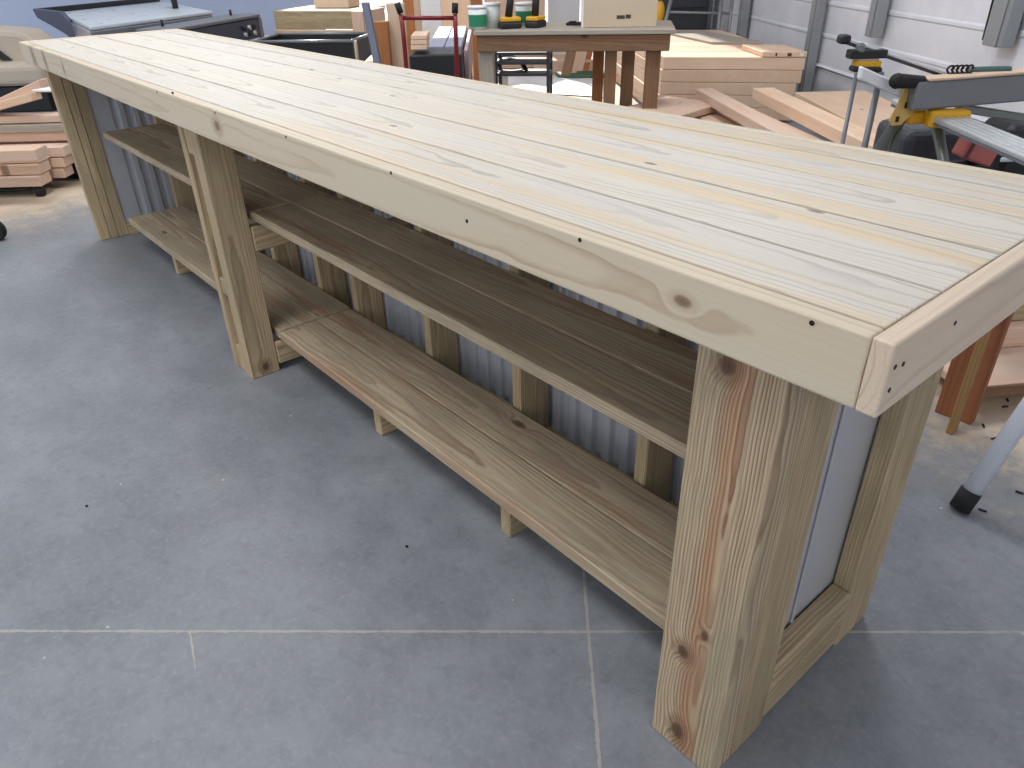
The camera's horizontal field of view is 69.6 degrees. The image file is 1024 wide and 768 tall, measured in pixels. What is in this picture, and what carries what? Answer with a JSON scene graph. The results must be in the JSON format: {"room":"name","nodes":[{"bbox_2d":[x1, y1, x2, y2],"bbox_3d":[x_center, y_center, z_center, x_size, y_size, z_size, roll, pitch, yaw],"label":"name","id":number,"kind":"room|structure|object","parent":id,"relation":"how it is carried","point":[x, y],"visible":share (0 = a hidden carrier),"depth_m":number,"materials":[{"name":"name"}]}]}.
{"room":"woodworking shop","nodes":[
{"label":"woodworking shop","id":0,"kind":"room"},
{"bbox_2d":[0,0,325,38],"bbox_3d":[-6.137,-6.843,10.366,6.450,4.000,0.150,-2,31,-1],"label":"wall","id":1,"kind":"structure","parent":0,"point":[12,12],"depth_m":11.04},
{"bbox_2d":[0,5,1023,767],"bbox_3d":[-3.164,-2.313,6.674,22.000,0.100,26.000,-2,31,-1],"label":"floor","id":2,"kind":"structure","parent":0,"point":[237,584],"depth_m":1.77,"materials":[{"name":"concrete"}]},
{"bbox_2d":[0,186,46,195],"bbox_3d":[-3.610,-1.266,4.785,1.220,0.066,0.263,-2,31,-1],"label":"dolly","id":3,"kind":"object","parent":2,"relation":"on","point":[38,191],"visible":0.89,"depth_m":4.69,"materials":[{"name":"black rubber"}]},
{"bbox_2d":[0,171,51,187],"bbox_3d":[-3.683,-1.291,4.699,1.400,0.064,0.140,-2,31,-1],"label":"plank","id":4,"kind":"object","parent":3,"relation":"on","point":[44,178],"visible":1,"depth_m":4.65,"materials":[{"name":"brown wood"}]},
{"bbox_2d":[0,159,50,175],"bbox_3d":[-3.681,-1.363,4.687,1.400,0.064,0.140,-2,31,-1],"label":"plank","id":5,"kind":"object","parent":4,"relation":"on","point":[14,168],"visible":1,"depth_m":4.64,"materials":[{"name":"brown wood"}]},
{"bbox_2d":[0,148,49,163],"bbox_3d":[-3.678,-1.433,4.672,1.400,0.064,0.140,-2,31,-1],"label":"plank","id":6,"kind":"object","parent":5,"relation":"on","point":[47,157],"visible":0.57,"depth_m":4.63,"materials":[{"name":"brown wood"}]},
{"bbox_2d":[0,145,48,161],"bbox_3d":[-3.488,-1.376,4.439,1.300,0.065,0.140,-2,31,-1],"label":"plank","id":7,"kind":"object","parent":6,"relation":"on","point":[16,153],"visible":1,"depth_m":4.40,"materials":[{"name":"brown wood"}]},
{"bbox_2d":[48,165,73,177],"bbox_3d":[-3.629,-1.385,4.856,1.400,0.062,0.120,-2,31,-1],"label":"plank","id":8,"kind":"object","parent":3,"relation":"on","point":[63,172],"visible":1,"depth_m":4.82,"materials":[{"name":"brown wood"}]},
{"bbox_2d":[48,154,73,167],"bbox_3d":[-3.610,-1.444,4.822,1.400,0.062,0.120,-2,31,-1],"label":"plank","id":9,"kind":"object","parent":8,"relation":"on","point":[55,162],"visible":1,"depth_m":4.79,"materials":[{"name":"brown wood"}]},
{"bbox_2d":[0,143,70,156],"bbox_3d":[-3.591,-1.503,4.787,1.400,0.062,0.120,-2,31,-1],"label":"plank","id":10,"kind":"object","parent":9,"relation":"on","point":[55,149],"visible":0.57,"depth_m":4.76,"materials":[{"name":"brown wood"}]},
{"bbox_2d":[0,25,56,112],"bbox_3d":[-5.193,-3.134,7.320,1.481,0.730,0.700,-2,31,-1],"label":"upholstered seat","id":11,"kind":"object","parent":2,"relation":"on","point":[16,73],"visible":0.4,"depth_m":7.14,"materials":[{"name":"beige fabric"}]},
{"bbox_2d":[0,61,46,85],"bbox_3d":[-5.208,-3.112,7.333,1.450,0.200,0.700,-2,31,-1],"label":"cushion","id":12,"kind":"object","parent":11,"relation":"on","point":[12,73],"depth_m":7.04,"materials":[{"name":"beige fabric"}]},
{"bbox_2d":[0,140,78,178],"bbox_3d":[-3.650,-1.572,5.128,1.700,0.240,0.500,-2,31,-1],"label":"cart","id":13,"kind":"object","parent":2,"relation":"on","point":[75,175],"visible":0.14,"depth_m":4.99,"materials":[{"name":"black metal"}]},
{"bbox_2d":[0,132,66,141],"bbox_3d":[-3.728,-1.659,4.945,1.600,0.060,0.120,-2,31,-1],"label":"plank","id":14,"kind":"object","parent":13,"relation":"on","point":[43,136],"visible":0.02,"depth_m":4.90,"materials":[{"name":"brown wood"}]},
{"bbox_2d":[0,122,63,133],"bbox_3d":[-3.433,-1.702,4.899,1.000,0.050,0.120,-2,31,-1],"label":"plank","id":15,"kind":"object","parent":14,"relation":"on","point":[52,126],"visible":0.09,"depth_m":4.85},
{"bbox_2d":[0,112,60,123],"bbox_3d":[-3.735,-1.755,4.897,1.600,0.045,0.120,-2,31,-1],"label":"plank","id":16,"kind":"object","parent":15,"relation":"on","point":[42,117],"visible":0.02,"depth_m":4.86,"materials":[{"name":"brown wood"}]},
{"bbox_2d":[0,92,41,109],"bbox_3d":[-3.322,-1.833,4.827,0.488,0.156,0.100,3,31,7],"label":"plank","id":17,"kind":"object","parent":16,"relation":"on","point":[33,96],"visible":0.85,"depth_m":4.76,"materials":[{"name":"brown wood"}]},
{"bbox_2d":[0,78,49,100],"bbox_3d":[-3.264,-1.889,4.844,0.473,0.218,0.100,3,31,7],"label":"plank","id":18,"kind":"object","parent":16,"relation":"on","point":[42,83],"visible":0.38,"depth_m":4.77,"materials":[{"name":"brown wood"}]},
{"bbox_2d":[33,0,212,36],"bbox_3d":[-3.834,-3.441,7.475,1.680,1.040,2.998,-25,38,-33],"label":"machine","id":19,"kind":"object","parent":2,"relation":"on","point":[129,18],"visible":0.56,"depth_m":6.82,"materials":[{"name":"silver metal"}]},
{"bbox_2d":[33,9,74,36],"bbox_3d":[-4.164,-3.326,6.789,0.386,0.248,0.080,-2,31,-1],"label":"hood","id":20,"kind":"object","parent":19,"relation":"attached to","point":[60,20],"depth_m":6.74,"materials":[{"name":"blue"}]},
{"bbox_2d":[136,10,264,40],"bbox_3d":[-2.792,-2.994,6.890,0.325,0.830,1.501,6,32,12],"label":"base cabinet","id":21,"kind":"object","parent":2,"relation":"on","point":[248,27],"visible":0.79,"depth_m":6.86,"materials":[{"name":"grey metal"}]},
{"bbox_2d":[251,32,371,60],"bbox_3d":[-1.809,-2.931,6.923,0.966,0.626,0.652,2,31,6],"label":"storage tote","id":22,"kind":"object","parent":2,"relation":"on","point":[352,45],"visible":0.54,"depth_m":6.54,"materials":[{"name":"black plastic"}]},
{"bbox_2d":[273,5,385,33],"bbox_3d":[-1.781,-3.458,7.652,0.989,0.800,0.765,8,32,15],"label":"crate","id":23,"kind":"object","parent":2,"relation":"on","point":[303,19],"visible":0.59,"depth_m":7.23,"materials":[{"name":"brown wood"}]},
{"bbox_2d":[314,0,359,7],"bbox_3d":[-1.785,-3.889,7.504,0.390,0.090,0.250,8,32,15],"label":"package","id":24,"kind":"object","parent":23,"relation":"on","point":[317,3],"visible":1,"depth_m":7.41,"materials":[{"name":"cardboard"}]},
{"bbox_2d":[361,2,381,63],"bbox_3d":[-0.972,-2.267,5.437,0.066,0.959,0.433,-15,33,-21],"label":"strut","id":25,"kind":"object","parent":2,"relation":"on","point":[366,8],"visible":0.42,"depth_m":5.36,"materials":[{"name":"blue metal"}]},
{"bbox_2d":[374,21,392,65],"bbox_3d":[-1.050,-2.591,6.168,0.104,0.806,0.100,-2,31,-1],"label":"post","id":26,"kind":"object","parent":2,"relation":"on","point":[381,27],"visible":0.42,"depth_m":6.00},
{"bbox_2d":[386,3,409,68],"bbox_3d":[-0.936,-2.695,6.220,0.145,0.927,0.090,-2,31,-1],"label":"board","id":27,"kind":"object","parent":2,"relation":"on","point":[392,16],"visible":0.5,"depth_m":6.07,"materials":[{"name":"brown wood"}]},
{"bbox_2d":[403,0,414,55],"bbox_3d":[-0.921,-3.060,6.795,0.088,0.960,0.050,-2,31,-1],"label":"board","id":28,"kind":"object","parent":2,"relation":"on","point":[409,7],"visible":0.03,"depth_m":6.64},
{"bbox_2d":[413,0,421,30],"bbox_3d":[-0.905,-3.264,7.140,0.093,0.955,0.050,-2,31,-1],"label":"board","id":29,"kind":"object","parent":2,"relation":"on","point":[416,3],"visible":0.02,"depth_m":6.97,"materials":[{"name":"brown wood"}]},
{"bbox_2d":[394,2,458,76],"bbox_3d":[-0.486,-1.817,4.622,0.400,1.044,0.380,-2,31,-1],"label":"hand truck","id":30,"kind":"object","parent":2,"relation":"on","point":[398,6],"visible":0.38,"depth_m":4.40,"materials":[{"name":"red paint"}]},
{"bbox_2d":[420,0,441,41],"bbox_3d":[-0.846,-3.658,7.833,0.226,0.914,0.040,-2,31,-1],"label":"sheet","id":31,"kind":"object","parent":2,"relation":"on","point":[428,7],"visible":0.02,"depth_m":7.69,"materials":[{"name":"white paint"}]},
{"bbox_2d":[409,48,464,77],"bbox_3d":[-0.523,-2.051,5.366,0.360,0.683,0.340,-2,31,-1],"label":"box","id":32,"kind":"object","parent":2,"relation":"on","point":[438,61],"visible":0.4,"depth_m":5.08,"materials":[{"name":"plastic"}]},
{"bbox_2d":[411,42,429,49],"bbox_3d":[-0.645,-2.386,5.185,0.110,0.028,0.280,-2,31,-1],"label":"plank","id":33,"kind":"object","parent":32,"relation":"on","point":[413,47],"visible":0.7,"depth_m":5.07,"materials":[{"name":"brown wood"}]},
{"bbox_2d":[411,36,429,44],"bbox_3d":[-0.643,-2.413,5.169,0.110,0.028,0.280,-2,31,-1],"label":"plank","id":34,"kind":"object","parent":33,"relation":"on","point":[413,42],"visible":0.76,"depth_m":5.05,"materials":[{"name":"brown wood"}]},
{"bbox_2d":[411,31,429,39],"bbox_3d":[-0.640,-2.440,5.153,0.110,0.028,0.280,-2,31,-1],"label":"plank","id":35,"kind":"object","parent":34,"relation":"on","point":[417,35],"visible":1,"depth_m":5.04,"materials":[{"name":"brown wood"}]},
{"bbox_2d":[441,0,473,76],"bbox_3d":[-0.619,-3.967,8.355,0.330,0.899,0.040,-2,31,-1],"label":"sheet","id":36,"kind":"object","parent":2,"relation":"on","point":[446,5],"visible":0.31,"depth_m":8.22,"materials":[{"name":"brown wood"}]},
{"bbox_2d":[470,0,482,80],"bbox_3d":[-0.344,-3.482,7.495,0.118,0.939,0.050,-2,31,-1],"label":"board","id":37,"kind":"object","parent":2,"relation":"on","point":[473,2],"visible":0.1,"depth_m":7.52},
{"bbox_2d":[484,0,544,67],"bbox_3d":[0.038,-4.280,8.889,0.717,0.859,0.040,-2,31,-1],"label":"sheet","id":38,"kind":"object","parent":2,"relation":"on","point":[502,2],"visible":0.1,"depth_m":8.77,"materials":[{"name":"brown wood"}]},
{"bbox_2d":[19,29,1023,767],"bbox_3d":[-0.686,-0.549,2.574,0.753,0.985,4.201,-25,38,-33],"label":"workbench","id":39,"kind":"object","parent":2,"relation":"on","point":[702,362],"depth_m":1.46,"materials":[{"name":"beige wood"}]},
{"bbox_2d":[103,123,327,219],"bbox_3d":[-1.309,-0.930,3.079,0.292,0.030,1.717,-25,38,-33],"label":"shelf","id":40,"kind":"object","parent":39,"relation":"attached to","point":[263,188],"depth_m":2.91,"materials":[{"name":"wood"}]},
{"bbox_2d":[128,206,349,338],"bbox_3d":[-1.290,-0.557,3.288,0.290,0.036,1.750,-25,38,-33],"label":"shelf","id":41,"kind":"object","parent":39,"relation":"attached to","point":[292,302],"depth_m":3.11,"materials":[{"name":"wood"}]},
{"bbox_2d":[252,194,697,458],"bbox_3d":[-0.149,-0.255,1.905,0.292,0.030,1.844,-25,38,-33],"label":"shelf","id":42,"kind":"object","parent":39,"relation":"attached to","point":[639,378],"depth_m":1.71,"materials":[{"name":"wood"}]},
{"bbox_2d":[280,309,678,629],"bbox_3d":[-0.128,0.120,2.110,0.292,0.036,1.804,-25,38,-33],"label":"shelf","id":43,"kind":"object","parent":39,"relation":"attached to","point":[621,533],"depth_m":1.94,"materials":[{"name":"wood"}]},
{"bbox_2d":[495,52,552,92],"bbox_3d":[0.112,-2.921,6.997,0.521,0.470,0.301,3,31,7],"label":"metal rack","id":44,"kind":"object","parent":2,"relation":"on","point":[548,61],"visible":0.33,"depth_m":6.86,"materials":[{"name":"metal"}]},
{"bbox_2d":[495,52,550,54],"bbox_3d":[0.108,-3.107,6.884,0.520,0.025,0.300,3,31,7],"label":"shelf","id":45,"kind":"object","parent":44,"relation":"attached to","point":[496,53],"depth_m":6.76,"materials":[{"name":"grey metal"}]},
{"bbox_2d":[495,57,552,64],"bbox_3d":[0.110,-3.038,6.925,0.520,0.025,0.300,3,31,7],"label":"shelf","id":46,"kind":"object","parent":44,"relation":"attached to","point":[519,60],"depth_m":6.83,"materials":[{"name":"grey metal"}]},
{"bbox_2d":[496,69,552,75],"bbox_3d":[0.112,-2.952,6.977,0.520,0.025,0.300,3,31,7],"label":"shelf","id":47,"kind":"object","parent":44,"relation":"attached to","point":[499,72],"depth_m":6.88,"materials":[{"name":"grey metal"}]},
{"bbox_2d":[508,76,591,95],"bbox_3d":[0.423,-3.267,7.950,1.589,0.050,1.093,13,34,23],"label":"plastic sheet","id":48,"kind":"object","parent":2,"relation":"on","point":[566,86],"visible":0.69,"depth_m":7.78,"materials":[{"name":"white paint"}]},
{"bbox_2d":[533,56,592,72],"bbox_3d":[0.613,-3.816,8.791,0.700,0.140,0.400,-2,31,-1],"label":"stack","id":49,"kind":"object","parent":2,"relation":"on","point":[558,61],"visible":0.36,"depth_m":8.62,"materials":[{"name":"brown wood"}]},
{"bbox_2d":[548,0,579,53],"bbox_3d":[0.626,-4.348,8.978,0.381,0.858,0.030,-2,31,-1],"label":"sheet","id":50,"kind":"object","parent":2,"relation":"on","point":[558,10],"visible":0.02,"depth_m":8.87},
{"bbox_2d":[473,20,675,108],"bbox_3d":[0.456,-2.174,5.397,1.355,0.820,0.620,3,31,7],"label":"workbench","id":51,"kind":"object","parent":2,"relation":"on","point":[555,36],"visible":0.67,"depth_m":5.03,"materials":[{"name":"wood"}]},
{"bbox_2d":[467,5,486,29],"bbox_3d":[-0.237,-2.521,5.064,0.133,0.146,0.133,-25,38,-33],"label":"plastic tub","id":52,"kind":"object","parent":51,"relation":"on","point":[477,16],"visible":1,"depth_m":5.02,"materials":[{"name":"white paint"}]},
{"bbox_2d":[483,2,500,27],"bbox_3d":[-0.138,-2.574,5.139,0.121,0.156,0.121,-25,38,-33],"label":"plastic tub","id":53,"kind":"object","parent":51,"relation":"on","point":[493,8],"visible":0.82,"depth_m":5.10,"materials":[{"name":"white paint"}]},
{"bbox_2d":[498,0,521,28],"bbox_3d":[0.023,-2.605,5.032,0.250,0.312,0.100,-7,31,-10],"label":"cordless drill","id":54,"kind":"object","parent":51,"relation":"on","point":[509,21],"visible":1,"depth_m":5.04,"materials":[{"name":"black plastic"}]},
{"bbox_2d":[515,2,531,25],"bbox_3d":[0.093,-2.637,5.244,0.145,0.146,0.145,-25,38,-33],"label":"plastic tub","id":55,"kind":"object","parent":51,"relation":"on","point":[523,9],"visible":0.57,"depth_m":5.18,"materials":[{"name":"white paint"}]},
{"bbox_2d":[525,0,545,27],"bbox_3d":[0.182,-2.640,5.084,0.100,0.312,0.250,15,35,25],"label":"cordless drill","id":56,"kind":"object","parent":51,"relation":"on","point":[535,20],"visible":1,"depth_m":5.06,"materials":[{"name":"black plastic"}]},
{"bbox_2d":[581,0,657,27],"bbox_3d":[0.744,-2.644,5.079,0.510,0.300,0.361,3,31,7],"label":"cardboard box","id":57,"kind":"object","parent":51,"relation":"on","point":[594,13],"visible":1,"depth_m":4.96,"materials":[{"name":"cardboard"}]},
{"bbox_3d":[0.995,-1.833,5.166,1.029,0.070,0.459,-25,38,-33],"label":"plank","id":58,"kind":"object","parent":51,"relation":"on","visible":0},
{"bbox_2d":[627,96,715,117],"bbox_3d":[0.959,-1.866,5.105,0.466,0.050,1.100,26,40,37],"label":"plank","id":59,"kind":"object","parent":58,"relation":"on","point":[691,108],"visible":0.26,"depth_m":5.20,"materials":[{"name":"brown wood"}]},
{"bbox_2d":[556,71,603,78],"bbox_3d":[0.958,-3.515,8.366,0.900,0.045,0.300,-2,31,-1],"label":"tray","id":60,"kind":"object","parent":2,"relation":"on","point":[579,74],"visible":0.32,"depth_m":8.24,"materials":[{"name":"plastic"}]},
{"bbox_2d":[561,52,575,74],"bbox_3d":[0.662,-3.711,8.213,0.100,0.550,0.367,16,35,27],"label":"board","id":61,"kind":"object","parent":60,"relation":"in","point":[570,56],"visible":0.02,"depth_m":8.22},
{"bbox_2d":[658,0,708,29],"bbox_3d":[1.842,-4.702,8.893,0.980,1.500,0.520,-2,31,-1],"label":"cabinet","id":62,"kind":"object","parent":2,"relation":"on","point":[680,21],"visible":0.23,"depth_m":8.78,"materials":[{"name":"metal"}]},
{"bbox_2d":[664,0,733,32],"bbox_3d":[2.277,-4.101,8.579,1.239,0.786,0.044,-2,31,-1],"label":"step ladder","id":63,"kind":"object","parent":2,"relation":"on","point":[719,13],"visible":0.24,"depth_m":8.46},
{"bbox_2d":[616,73,790,120],"bbox_3d":[1.710,-2.817,7.088,1.037,0.094,2.460,-3,31,-3],"label":"timber beam","id":64,"kind":"structure","parent":2,"relation":"on","point":[767,111],"depth_m":6.09,"materials":[{"name":"brown wood"}]},
{"bbox_2d":[616,63,767,107],"bbox_3d":[1.683,-2.902,7.043,1.037,0.094,2.460,-3,31,-3],"label":"timber beam","id":65,"kind":"structure","parent":64,"relation":"on","point":[638,84],"depth_m":6.15,"materials":[{"name":"brown wood"}]},
{"bbox_2d":[617,52,795,95],"bbox_3d":[1.696,-2.984,6.990,1.037,0.094,2.460,-3,31,-3],"label":"timber beam","id":66,"kind":"structure","parent":65,"relation":"on","point":[687,88],"depth_m":6.07,"materials":[{"name":"brown wood"}]},
{"bbox_2d":[617,51,801,82],"bbox_3d":[1.709,-3.066,6.938,1.066,0.094,2.468,-3,31,-3],"label":"timber beam","id":67,"kind":"structure","parent":66,"relation":"on","point":[666,75],"depth_m":6.01,"materials":[{"name":"brown wood"}]},
{"bbox_2d":[635,42,742,56],"bbox_3d":[1.726,-3.058,6.735,1.198,0.094,0.348,5,32,10],"label":"timber beam","id":68,"kind":"structure","parent":67,"relation":"on","point":[681,44],"depth_m":6.66,"materials":[{"name":"brown wood"}]},
{"bbox_2d":[644,46,746,57],"bbox_3d":[1.751,-2.871,6.421,1.198,0.094,0.348,5,32,10],"label":"timber beam","id":69,"kind":"structure","parent":67,"relation":"on","point":[672,48],"depth_m":6.38,"materials":[{"name":"brown wood"}]},
{"bbox_2d":[670,34,740,37],"bbox_3d":[1.678,-3.434,7.363,1.198,0.094,0.348,5,32,10],"label":"timber beam","id":70,"kind":"structure","parent":67,"relation":"on","point":[725,34],"depth_m":7.24,"materials":[{"name":"brown wood"}]},
{"bbox_2d":[671,30,763,43],"bbox_3d":[1.885,-3.337,7.081,0.402,0.020,1.299,-9,32,-12],"label":"plywood offcut","id":71,"kind":"object","parent":70,"relation":"on","point":[704,36],"visible":0.78,"depth_m":6.92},
{"bbox_2d":[660,52,805,69],"bbox_3d":[1.775,-2.683,6.107,1.198,0.094,0.348,5,32,10],"label":"timber beam","id":72,"kind":"structure","parent":67,"relation":"on","point":[669,60],"depth_m":5.97,"materials":[{"name":"brown wood"}]},
{"bbox_2d":[742,44,806,56],"bbox_3d":[2.148,-2.742,6.056,0.326,0.040,0.586,-3,31,-3],"label":"board","id":73,"kind":"object","parent":72,"relation":"on","point":[763,50],"visible":1,"depth_m":5.94,"materials":[{"name":"brown wood"}]},
{"bbox_2d":[840,43,887,147],"bbox_3d":[1.334,-0.837,2.968,0.171,0.987,0.068,-9,32,-13],"label":"stand","id":74,"kind":"object","parent":2,"relation":"on","point":[866,58],"visible":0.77,"depth_m":2.75,"materials":[{"name":"grey metal"}]},
{"bbox_2d":[836,34,946,74],"bbox_3d":[1.518,-1.218,2.795,0.612,0.216,0.055,-3,31,-3],"label":"straightedge","id":75,"kind":"object","parent":74,"relation":"on","point":[846,39],"visible":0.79,"depth_m":2.76,"materials":[{"name":"grey metal"}]},
{"bbox_2d":[872,119,965,159],"bbox_3d":[1.832,-0.881,3.389,0.309,0.609,0.326,-2,31,-1],"label":"tool case","id":76,"kind":"object","parent":2,"relation":"on","point":[916,140],"visible":0.07,"depth_m":3.16,"materials":[{"name":"grey plastic"}]},
{"bbox_2d":[857,66,1023,165],"bbox_3d":[1.462,-0.694,2.800,0.899,0.922,1.066,11,33,20],"label":"stand","id":77,"kind":"object","parent":2,"relation":"on","point":[958,122],"visible":0.57,"depth_m":2.72,"materials":[{"name":"metal"}]},
{"bbox_2d":[889,68,1023,121],"bbox_3d":[1.783,-1.079,2.809,0.847,0.248,0.078,-9,32,-12],"label":"metal beam","id":78,"kind":"structure","parent":77,"relation":"on","point":[968,90],"depth_m":2.74,"materials":[{"name":"metal"}]},
{"bbox_2d":[946,64,973,73],"bbox_3d":[1.673,-1.174,2.747,0.104,0.036,0.016,-2,31,-1],"label":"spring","id":79,"kind":"object","parent":78,"relation":"on","point":[962,66],"visible":1,"depth_m":2.75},
{"bbox_2d":[967,66,1011,71],"bbox_3d":[1.806,-1.189,2.785,0.160,0.022,0.030,-2,31,-1],"label":"tool","id":80,"kind":"object","parent":78,"relation":"on","point":[980,68],"visible":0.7,"depth_m":2.77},
{"bbox_2d":[950,138,996,167],"bbox_3d":[1.883,-0.740,3.086,0.217,0.675,0.117,-8,31,-10],"label":"box","id":81,"kind":"object","parent":2,"relation":"on","point":[965,149],"visible":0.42,"depth_m":2.94,"materials":[{"name":"plastic"}]},
{"bbox_2d":[935,312,1023,434],"bbox_3d":[1.976,-0.265,2.432,1.447,0.530,0.728,-5,31,-5],"label":"wooden table","id":82,"kind":"object","parent":2,"relation":"on","point":[984,368],"visible":0.48,"depth_m":2.28,"materials":[{"name":"brown wood"}]},
{"bbox_2d":[941,346,1023,385],"bbox_3d":[2.044,-0.154,2.595,1.300,0.030,0.500,-5,31,-5],"label":"shelf","id":83,"kind":"object","parent":82,"relation":"attached to","point":[1008,370],"depth_m":2.41,"materials":[{"name":"brown wood"}]},
{"bbox_2d":[1001,320,1023,347],"bbox_3d":[2.153,-0.244,2.639,1.500,0.072,0.200,-5,31,-5],"label":"stored timber","id":84,"kind":"object","parent":82,"relation":"on","point":[1014,337],"visible":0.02,"depth_m":2.51,"materials":[{"name":"brown wood"}]},
{"bbox_2d":[1011,305,1023,320],"bbox_3d":[2.145,-0.334,2.643,1.500,0.072,0.202,-5,31,-5],"label":"stored timber","id":85,"kind":"object","parent":84,"relation":"on","point":[1018,314],"visible":0.02,"depth_m":2.52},
{"bbox_2d":[949,397,1023,513],"bbox_3d":[1.585,-0.061,1.822,0.827,0.836,0.255,1,31,4],"label":"folding stand","id":86,"kind":"object","parent":2,"relation":"on","point":[968,495],"visible":1,"depth_m":1.91,"materials":[{"name":"grey metal"}]},
{"bbox_2d":[973,117,1023,174],"bbox_3d":[2.396,-0.962,3.519,0.363,0.588,0.259,-2,31,-1],"label":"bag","id":87,"kind":"object","parent":2,"relation":"on","point":[1000,163],"visible":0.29,"depth_m":3.36,"materials":[{"name":"black fabric"}]},
{"bbox_3d":[-0.484,-2.412,6.259,1.082,0.383,1.248,-25,38,-33],"label":"crate","id":88,"kind":"object","parent":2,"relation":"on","visible":0},
{"bbox_2d":[464,29,472,78],"bbox_3d":[-0.358,-2.721,6.113,0.030,0.270,1.500,-2,31,-1],"label":"wrapped bundle","id":89,"kind":"object","parent":88,"relation":"on","point":[468,51],"visible":0.76,"depth_m":5.71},
{"bbox_3d":[-0.446,-2.620,6.171,1.035,0.038,1.238,-25,38,-33],"label":"board","id":90,"kind":"object","parent":88,"relation":"on","visible":0},
{"bbox_3d":[-0.447,-2.657,6.149,1.035,0.038,1.238,-25,38,-33],"label":"board","id":91,"kind":"object","parent":90,"relation":"on","visible":0},
{"bbox_3d":[-0.448,-2.694,6.126,1.035,0.038,1.238,-25,38,-33],"label":"board","id":92,"kind":"object","parent":91,"relation":"on","visible":0},
{"bbox_3d":[-0.449,-2.731,6.104,1.035,0.038,1.238,-25,38,-33],"label":"board","id":93,"kind":"object","parent":92,"relation":"on","visible":0},
{"bbox_3d":[-0.450,-2.768,6.082,1.035,0.038,1.238,-25,38,-33],"label":"board","id":94,"kind":"object","parent":93,"relation":"on","visible":0},
{"bbox_3d":[-0.451,-2.804,6.060,1.035,0.038,1.238,-25,38,-33],"label":"board","id":95,"kind":"object","parent":94,"relation":"on","visible":0},
{"bbox_2d":[445,26,466,47],"bbox_3d":[-0.452,-2.841,6.038,0.123,0.038,1.500,-2,31,-1],"label":"board","id":96,"kind":"object","parent":95,"relation":"on","point":[462,30],"visible":0.54,"depth_m":5.82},
{"bbox_3d":[-0.575,-2.616,6.169,1.035,0.038,1.238,-25,38,-33],"label":"board","id":97,"kind":"object","parent":88,"relation":"on","visible":0},
{"bbox_3d":[-0.576,-2.653,6.147,1.035,0.038,1.238,-25,38,-33],"label":"board","id":98,"kind":"object","parent":97,"relation":"on","visible":0},
{"bbox_3d":[-0.577,-2.690,6.125,1.035,0.038,1.238,-25,38,-33],"label":"board","id":99,"kind":"object","parent":98,"relation":"on","visible":0},
{"bbox_3d":[-0.578,-2.726,6.103,1.035,0.038,1.238,-25,38,-33],"label":"board","id":100,"kind":"object","parent":99,"relation":"on","visible":0},
{"bbox_3d":[-0.579,-2.763,6.081,1.035,0.038,1.238,-25,38,-33],"label":"board","id":101,"kind":"object","parent":100,"relation":"on","visible":0},
{"bbox_3d":[-0.580,-2.800,6.058,1.035,0.038,1.238,-25,38,-33],"label":"board","id":102,"kind":"object","parent":101,"relation":"on","visible":0},
{"bbox_2d":[427,26,451,48],"bbox_3d":[-0.581,-2.837,6.036,0.123,0.038,1.500,-2,31,-1],"label":"board","id":103,"kind":"object","parent":102,"relation":"on","point":[439,40],"visible":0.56,"depth_m":5.84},
{"bbox_3d":[1.615,-1.612,5.049,0.379,0.165,0.440,-25,38,-33],"label":"block","id":104,"kind":"object","parent":2,"relation":"on","visible":0},
{"bbox_2d":[697,113,742,126],"bbox_3d":[1.488,-1.653,4.835,0.220,0.040,1.112,-5,31,-7],"label":"plank","id":105,"kind":"object","parent":104,"relation":"on","point":[715,117],"visible":0.12,"depth_m":5.12,"materials":[{"name":"brown wood"}]},
{"bbox_2d":[715,110,823,140],"bbox_3d":[1.656,-1.639,4.716,0.200,0.050,1.355,-5,31,-7],"label":"plank","id":106,"kind":"object","parent":105,"relation":"on","point":[717,112],"visible":0.1,"depth_m":4.63,"materials":[{"name":"brown wood"}]},
{"bbox_2d":[695,88,808,137],"bbox_3d":[1.516,-1.700,4.703,0.130,0.065,1.844,-4,31,-4],"label":"plank","id":107,"kind":"object","parent":106,"relation":"on","point":[737,111],"visible":0.58,"depth_m":4.75,"materials":[{"name":"brown wood"}]},
{"bbox_2d":[752,87,875,148],"bbox_3d":[1.863,-1.607,4.485,0.150,0.075,1.894,-3,31,-3],"label":"plank","id":108,"kind":"object","parent":106,"relation":"on","point":[826,124],"visible":0.58,"depth_m":4.48,"materials":[{"name":"brown wood"}]},
{"bbox_2d":[794,91,894,133],"bbox_3d":[2.370,-1.700,4.730,0.520,0.050,1.789,-1,31,1],"label":"plank","id":109,"kind":"object","parent":106,"relation":"on","point":[835,103],"visible":0.38,"depth_m":5.04,"materials":[{"name":"brown wood"}]},
{"bbox_2d":[710,0,1023,161],"bbox_3d":[2.763,-3.690,4.702,0.095,4.035,18.000,-3,31,-3],"label":"wall","id":110,"kind":"structure","parent":0,"point":[938,34],"depth_m":5.37,"materials":[{"name":"metal"}]},
{"bbox_2d":[736,0,750,37],"bbox_3d":[2.471,-5.140,7.265,0.090,3.900,0.120,-3,31,-3],"label":"trim","id":111,"kind":"structure","parent":110,"relation":"attached to","point":[744,8],"depth_m":7.93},
{"bbox_2d":[797,0,826,91],"bbox_3d":[2.592,-4.207,5.704,0.090,3.900,0.120,-3,31,-3],"label":"trim","id":112,"kind":"structure","parent":110,"relation":"attached to","point":[818,7],"depth_m":6.40,"materials":[{"name":"metal"}]},
{"bbox_2d":[864,0,889,37],"bbox_3d":[2.652,-3.973,4.658,0.090,3.230,0.120,-3,31,-3],"label":"trim","id":113,"kind":"structure","parent":110,"relation":"attached to","point":[878,10],"depth_m":5.39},
{"bbox_2d":[982,0,1023,47],"bbox_3d":[2.745,-3.284,3.419,0.090,3.140,0.170,-3,31,-3],"label":"trim","id":114,"kind":"structure","parent":110,"relation":"attached to","point":[1005,17],"depth_m":4.13,"materials":[{"name":"metal"}]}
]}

